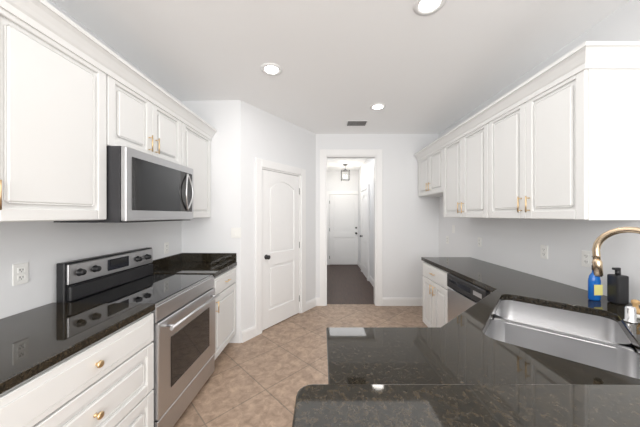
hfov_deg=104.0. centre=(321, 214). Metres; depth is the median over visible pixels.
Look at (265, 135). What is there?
wall
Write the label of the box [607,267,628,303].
soap dispenser
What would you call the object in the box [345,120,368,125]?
ceiling vent
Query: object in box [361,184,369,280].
door frame
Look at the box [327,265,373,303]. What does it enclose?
floor
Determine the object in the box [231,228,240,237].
light switch
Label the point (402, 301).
baseboard
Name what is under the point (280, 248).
pantry door
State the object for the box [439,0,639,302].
wall
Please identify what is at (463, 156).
upper cabinet
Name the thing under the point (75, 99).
upper cabinet
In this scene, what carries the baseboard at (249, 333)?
attached to the wall at (265, 135)
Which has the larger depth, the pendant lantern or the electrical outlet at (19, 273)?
the pendant lantern
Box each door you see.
[262,169,299,330]
[329,195,357,264]
[360,189,366,277]
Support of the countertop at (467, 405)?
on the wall
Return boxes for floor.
[173,304,426,426]
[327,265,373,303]
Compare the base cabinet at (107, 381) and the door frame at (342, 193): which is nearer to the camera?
the base cabinet at (107, 381)
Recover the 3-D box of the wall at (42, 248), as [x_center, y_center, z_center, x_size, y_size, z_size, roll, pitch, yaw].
[-1.735,0.075,0.187,0.120,2.750,5.570,0,0,2]
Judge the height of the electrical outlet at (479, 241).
0.114 m
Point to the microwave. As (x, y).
(141, 186)
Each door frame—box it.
[255,158,305,335]
[320,149,382,305]
[327,191,357,264]
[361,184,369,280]
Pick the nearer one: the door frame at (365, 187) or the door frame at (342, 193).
the door frame at (365, 187)
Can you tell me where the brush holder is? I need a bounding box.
[623,305,637,323]
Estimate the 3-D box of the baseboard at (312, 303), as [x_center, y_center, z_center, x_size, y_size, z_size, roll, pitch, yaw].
[-0.146,1.385,3.883,0.221,0.130,0.232,0,0,0]
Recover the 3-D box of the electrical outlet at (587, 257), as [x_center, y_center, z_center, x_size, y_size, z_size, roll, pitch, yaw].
[1.865,0.310,1.740,0.008,0.114,0.115,0,0,0]
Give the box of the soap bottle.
[588,266,602,300]
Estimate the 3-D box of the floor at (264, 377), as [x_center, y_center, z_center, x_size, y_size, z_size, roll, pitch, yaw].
[0.095,1.480,0.730,3.790,0.060,6.660,0,0,0]
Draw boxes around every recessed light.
[261,63,281,75]
[370,103,385,109]
[413,0,446,15]
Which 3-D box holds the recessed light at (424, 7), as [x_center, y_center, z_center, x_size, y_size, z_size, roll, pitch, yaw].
[0.660,-1.295,1.530,0.190,0.010,0.190,0,0,0]
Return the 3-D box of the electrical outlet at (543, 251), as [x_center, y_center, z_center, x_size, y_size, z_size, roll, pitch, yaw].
[1.865,0.310,2.100,0.008,0.114,0.070,0,0,0]
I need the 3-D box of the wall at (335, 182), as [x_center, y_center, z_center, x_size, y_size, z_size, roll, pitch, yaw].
[0.515,0.075,7.360,1.310,2.750,0.120,0,0,0]
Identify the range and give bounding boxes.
[56,247,219,426]
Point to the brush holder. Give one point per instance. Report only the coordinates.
(630, 314)
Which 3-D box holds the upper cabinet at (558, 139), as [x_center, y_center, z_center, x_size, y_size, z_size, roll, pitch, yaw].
[1.697,-0.425,1.875,0.340,0.910,0.852,0,0,0]
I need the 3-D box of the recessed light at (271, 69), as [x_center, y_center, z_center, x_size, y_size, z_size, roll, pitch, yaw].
[-0.450,-1.295,2.230,0.190,0.010,0.190,0,0,0]
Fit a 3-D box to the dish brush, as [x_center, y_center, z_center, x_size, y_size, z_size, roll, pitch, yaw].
[1.630,0.484,1.300,0.062,0.090,0.062,0,0,0]
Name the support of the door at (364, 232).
in the wall at (365, 173)
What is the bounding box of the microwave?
[54,146,193,222]
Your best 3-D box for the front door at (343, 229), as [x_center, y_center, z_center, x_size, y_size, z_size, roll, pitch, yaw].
[0.638,0.424,7.247,0.844,2.028,0.097,0,0,0]
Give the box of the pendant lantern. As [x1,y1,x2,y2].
[341,164,349,180]
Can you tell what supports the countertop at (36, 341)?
on the base cabinet
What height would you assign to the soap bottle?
0.222 m
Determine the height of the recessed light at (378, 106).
0.010 m
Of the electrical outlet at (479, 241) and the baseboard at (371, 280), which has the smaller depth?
the electrical outlet at (479, 241)
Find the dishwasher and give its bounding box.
[447,273,490,321]
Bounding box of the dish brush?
[631,299,639,318]
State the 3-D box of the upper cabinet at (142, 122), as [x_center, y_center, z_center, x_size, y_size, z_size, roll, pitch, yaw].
[-1.454,-0.650,1.896,0.340,0.460,0.765,0,0,2]
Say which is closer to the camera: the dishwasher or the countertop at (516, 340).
the countertop at (516, 340)
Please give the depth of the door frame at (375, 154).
3.98 m
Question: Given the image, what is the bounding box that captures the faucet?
[592,227,639,276]
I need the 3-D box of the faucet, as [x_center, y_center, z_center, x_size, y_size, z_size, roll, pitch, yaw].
[1.355,0.290,1.083,0.150,0.478,0.225,0,0,0]
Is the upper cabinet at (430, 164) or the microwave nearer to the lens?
the microwave
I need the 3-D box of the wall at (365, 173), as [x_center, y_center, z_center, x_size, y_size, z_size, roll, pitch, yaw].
[1.110,0.075,5.710,0.120,2.750,3.180,0,0,0]
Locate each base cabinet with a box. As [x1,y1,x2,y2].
[0,312,153,426]
[213,267,235,358]
[423,262,447,326]
[491,292,638,353]
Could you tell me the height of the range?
1.155 m
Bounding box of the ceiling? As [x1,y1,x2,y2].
[52,0,630,169]
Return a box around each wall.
[0,0,181,318]
[182,100,240,342]
[241,101,315,342]
[316,134,438,297]
[327,170,357,264]
[358,158,373,279]
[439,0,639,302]
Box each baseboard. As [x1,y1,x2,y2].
[242,325,255,342]
[306,298,319,310]
[358,261,373,286]
[383,298,422,305]
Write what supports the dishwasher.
on the floor at (264, 377)
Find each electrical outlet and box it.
[12,262,27,285]
[164,242,168,253]
[478,237,481,246]
[540,245,547,258]
[582,250,592,267]
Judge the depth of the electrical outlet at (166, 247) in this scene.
2.58 m
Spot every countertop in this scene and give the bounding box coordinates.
[0,253,236,393]
[292,384,639,426]
[326,285,639,383]
[421,257,639,344]
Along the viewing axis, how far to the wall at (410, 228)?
4.00 m
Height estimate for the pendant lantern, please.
0.406 m
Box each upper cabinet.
[0,0,111,221]
[112,68,183,165]
[184,120,211,217]
[418,145,441,196]
[442,121,485,217]
[486,61,639,219]
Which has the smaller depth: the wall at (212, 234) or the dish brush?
the dish brush
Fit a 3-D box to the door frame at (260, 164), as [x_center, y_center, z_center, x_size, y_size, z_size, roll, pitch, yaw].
[-0.572,0.383,3.416,0.139,2.135,0.950,0,0,35]
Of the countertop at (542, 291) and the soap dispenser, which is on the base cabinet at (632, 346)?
the countertop at (542, 291)
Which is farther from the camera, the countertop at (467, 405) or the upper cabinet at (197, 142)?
the upper cabinet at (197, 142)
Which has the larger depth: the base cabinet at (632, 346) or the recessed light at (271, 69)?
the recessed light at (271, 69)
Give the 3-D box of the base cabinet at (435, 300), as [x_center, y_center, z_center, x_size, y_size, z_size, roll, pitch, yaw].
[1.547,1.011,2.820,0.640,0.878,0.636,0,0,0]
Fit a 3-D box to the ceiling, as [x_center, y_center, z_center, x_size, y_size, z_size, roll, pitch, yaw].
[0.095,-1.340,2.410,3.790,0.080,10.020,0,0,0]
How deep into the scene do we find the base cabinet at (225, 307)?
2.52 m
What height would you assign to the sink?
0.200 m
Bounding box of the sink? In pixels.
[481,299,639,383]

